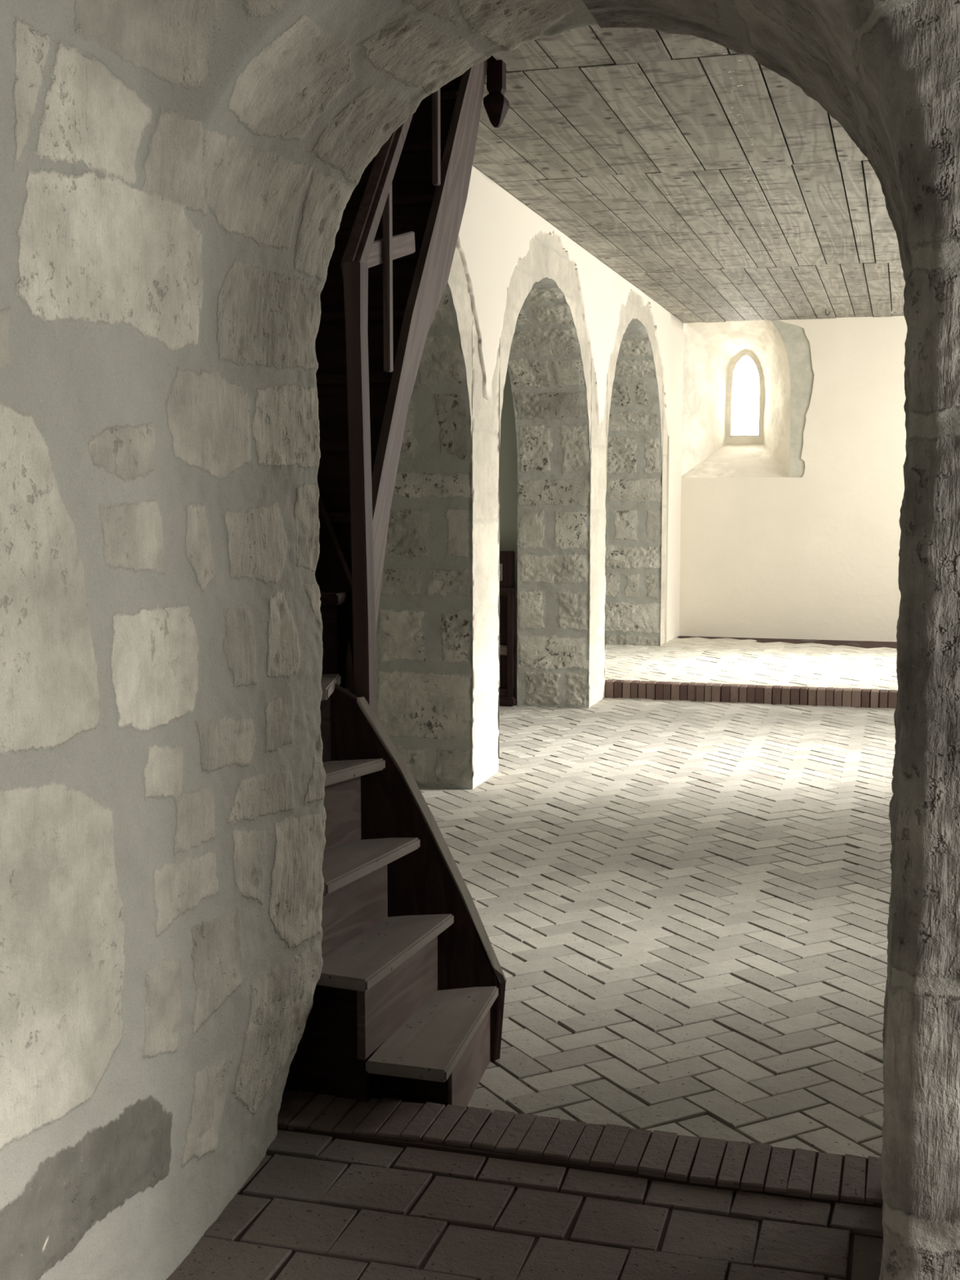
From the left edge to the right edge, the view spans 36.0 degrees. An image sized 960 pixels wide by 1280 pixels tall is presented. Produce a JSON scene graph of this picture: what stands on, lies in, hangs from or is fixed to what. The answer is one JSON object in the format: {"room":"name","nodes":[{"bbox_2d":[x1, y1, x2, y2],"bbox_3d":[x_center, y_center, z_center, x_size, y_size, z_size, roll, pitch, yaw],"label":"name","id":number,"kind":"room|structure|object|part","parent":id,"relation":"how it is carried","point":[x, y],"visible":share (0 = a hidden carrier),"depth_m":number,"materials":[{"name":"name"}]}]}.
{"room":"old stone church","nodes":[
{"label":"old stone church","id":0,"kind":"room"},
{"bbox_2d":[0,0,597,1279],"bbox_3d":[-0.538,-0.163,2.384,1.100,2.833,1.895,2,6,16],"label":"wall","id":1,"kind":"structure","parent":0,"point":[178,178],"depth_m":2.55,"materials":[{"name":"stone"}]},
{"bbox_2d":[375,367,517,701],"bbox_3d":[-0.421,-1.171,10.851,1.575,3.205,0.150,2,6,16],"label":"wall","id":2,"kind":"structure","parent":0,"point":[508,445],"depth_m":10.60,"materials":[{"name":"grey paint"}]},
{"bbox_2d":[499,701,517,715],"bbox_3d":[-0.834,0.558,9.763,1.675,0.019,11.900,2,6,16],"label":"floor","id":3,"kind":"structure","parent":0,"point":[503,709],"depth_m":10.38,"materials":[{"name":"brick"}]},
{"bbox_2d":[165,1129,883,1279],"bbox_3d":[0.655,1.246,2.225,3.161,0.020,1.610,2,6,16],"label":"floor square tiles","id":4,"kind":"structure","parent":0,"point":[313,1205],"depth_m":2.94,"materials":[{"name":"tile"}]},
{"bbox_2d":[233,1140,883,1279],"bbox_3d":[0.207,1.459,0.876,3.200,0.137,4.900,2,6,16],"label":"floor","id":5,"kind":"structure","parent":0,"point":[566,1237],"depth_m":2.93,"materials":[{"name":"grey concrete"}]},
{"bbox_2d":[448,164,683,789],"bbox_3d":[0.389,-0.943,8.910,0.029,3.140,11.280,2,6,16],"label":"wall","id":6,"kind":"structure","parent":0,"point":[545,257],"depth_m":8.23,"materials":[{"name":"paint"}]},
{"bbox_2d":[376,281,472,789],"bbox_3d":[-0.629,-0.526,6.349,0.520,2.840,2.492,2,6,16],"label":"arch","id":7,"kind":"object","parent":6,"relation":"attached to","point":[424,628],"visible":0.27,"depth_m":7.55,"materials":[{"name":"stone"}]},
{"bbox_2d":[453,277,590,708],"bbox_3d":[0.184,-0.804,9.170,0.520,2.810,2.430,2,6,16],"label":"arch","id":8,"kind":"object","parent":6,"relation":"attached to","point":[545,366],"visible":0.38,"depth_m":10.31,"materials":[{"name":"stone"}]},
{"bbox_2d":[499,551,515,706],"bbox_3d":[-0.042,-0.086,10.550,0.610,1.101,0.110,2,6,16],"label":"wooden gate","id":9,"kind":"object","parent":8,"relation":"attached to","point":[506,557],"visible":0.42,"depth_m":10.49,"materials":[{"name":"brown wood"}]},
{"bbox_3d":[-0.036,0.369,10.609,0.575,0.060,0.035,2,6,16],"label":"rail","id":10,"kind":"part","parent":9,"relation":"part of","materials":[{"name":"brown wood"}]},
{"bbox_3d":[-0.035,0.066,10.580,0.575,0.070,0.030,2,6,16],"label":"rail","id":11,"kind":"part","parent":9,"relation":"part of","materials":[{"name":"brown wood"}]},
{"bbox_3d":[-0.035,-0.347,10.537,0.575,0.060,0.030,2,6,16],"label":"rail","id":12,"kind":"part","parent":9,"relation":"part of","materials":[{"name":"brown wood"}]},
{"bbox_2d":[584,318,662,645],"bbox_3d":[1.028,-1.148,12.097,0.520,2.892,2.607,2,6,16],"label":"arch","id":13,"kind":"object","parent":6,"relation":"attached to","point":[634,439],"visible":0.39,"depth_m":13.32,"materials":[{"name":"stone"}]},
{"bbox_2d":[605,679,897,708],"bbox_3d":[2.886,0.421,10.445,4.041,0.133,0.126,2,6,16],"label":"brick step","id":14,"kind":"structure","parent":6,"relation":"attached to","point":[676,691],"depth_m":10.66,"materials":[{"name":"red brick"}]},
{"bbox_2d":[418,697,895,1158],"bbox_3d":[1.567,0.857,6.895,4.527,0.036,7.505,2,6,16],"label":"floor","id":15,"kind":"structure","parent":0,"point":[682,906],"depth_m":5.43,"materials":[{"name":"brick"}]},
{"bbox_2d":[284,55,509,1107],"bbox_3d":[-0.285,-0.549,4.523,1.101,3.271,2.419,2,6,16],"label":"staircase","id":16,"kind":"structure","parent":15,"relation":"on","point":[408,998],"depth_m":3.88,"materials":[{"name":"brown wood"}]},
{"bbox_3d":[-0.508,0.992,3.582,0.516,0.399,0.018,2,6,19],"label":"panel","id":17,"kind":"part","parent":16,"relation":"part of","materials":[{"name":"brown wood"}]},
{"bbox_3d":[-0.309,-0.107,3.853,0.067,1.720,0.064,2,6,16],"label":"newel post","id":18,"kind":"part","parent":16,"relation":"part of","materials":[{"name":"brown wood"}]},
{"bbox_3d":[-0.249,0.993,3.576,0.015,0.399,0.095,2,6,16],"label":"panel","id":19,"kind":"part","parent":16,"relation":"part of","materials":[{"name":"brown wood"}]},
{"bbox_3d":[-0.220,-1.574,4.330,0.050,0.070,1.695,1,49,11],"label":"handrail","id":20,"kind":"part","parent":16,"relation":"part of","materials":[{"name":"brown wood"}]},
{"bbox_3d":[-0.272,-1.135,4.291,0.022,0.065,0.659,1,19,11],"label":"cross rail","id":21,"kind":"part","parent":16,"relation":"part of","materials":[{"name":"brown wood"}]},
{"bbox_3d":[-0.157,1.099,3.578,0.178,0.187,0.018,2,6,17],"label":"panel","id":22,"kind":"part","parent":16,"relation":"part of","materials":[{"name":"brown wood"}]},
{"bbox_2d":[483,55,509,128],"bbox_3d":[0.061,-2.049,5.491,0.080,0.275,0.080,2,6,16],"label":"pendant","id":23,"kind":"object","parent":16,"relation":"attached to","point":[496,106],"depth_m":5.46,"materials":[{"name":"brown wood"}]},
{"bbox_2d":[472,24,905,323],"bbox_3d":[2.320,-2.445,8.211,3.971,0.048,11.257,2,6,16],"label":"ceiling","id":24,"kind":"structure","parent":0,"point":[707,179],"depth_m":7.48,"materials":[{"name":"grey wood"}]},
{"bbox_2d":[604,635,897,707],"bbox_3d":[3.108,0.235,12.238,4.526,0.132,3.650,2,6,16],"label":"floor","id":25,"kind":"structure","parent":0,"point":[731,661],"depth_m":12.08,"materials":[{"name":"brick"}]},
{"bbox_2d":[582,0,959,1279],"bbox_3d":[0.899,-0.468,2.422,1.626,3.433,0.961,2,6,16],"label":"wall","id":26,"kind":"structure","parent":0,"point":[887,72],"depth_m":2.09,"materials":[{"name":"stone"}]},
{"bbox_2d":[277,1102,883,1208],"bbox_3d":[0.229,1.145,3.292,1.900,0.044,0.205,2,6,16],"label":"trim","id":27,"kind":"structure","parent":26,"relation":"attached to","point":[403,1144],"depth_m":3.22,"materials":[{"name":"brown brick"}]},
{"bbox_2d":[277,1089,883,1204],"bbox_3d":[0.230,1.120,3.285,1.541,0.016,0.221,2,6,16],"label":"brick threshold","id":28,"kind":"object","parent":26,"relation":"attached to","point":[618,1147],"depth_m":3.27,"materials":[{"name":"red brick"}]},
{"bbox_2d":[683,635,889,647],"bbox_3d":[3.437,0.078,13.372,4.524,0.030,1.214,2,6,16],"label":"baseboard","id":29,"kind":"structure","parent":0,"point":[811,640],"depth_m":13.93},
{"bbox_2d":[770,320,813,477],"bbox_3d":[3.006,-2.279,13.906,0.575,1.490,0.001,2,6,16],"label":"wall","id":30,"kind":"structure","parent":0,"point":[797,344],"depth_m":13.89,"materials":[{"name":"grey stone"}]},
{"bbox_2d":[679,314,906,641],"bbox_3d":[3.857,-1.443,13.741,4.000,3.140,0.016,2,6,16],"label":"wall","id":31,"kind":"structure","parent":0,"point":[815,555],"depth_m":13.94,"materials":[{"name":"paint"}]},
{"bbox_2d":[681,320,790,477],"bbox_3d":[2.555,-2.346,14.499,1.050,1.500,0.900,2,6,16],"label":"window","id":32,"kind":"structure","parent":31,"relation":"in","point":[713,352],"depth_m":14.45,"materials":[{"name":"paint"}]},
{"bbox_2d":[854,163,892,315],"bbox_3d":[2.762,-2.531,8.511,3.500,0.057,12.300,2,6,16],"label":"ceiling","id":33,"kind":"structure","parent":0,"point":[863,163],"depth_m":10.74,"materials":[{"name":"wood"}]}
]}

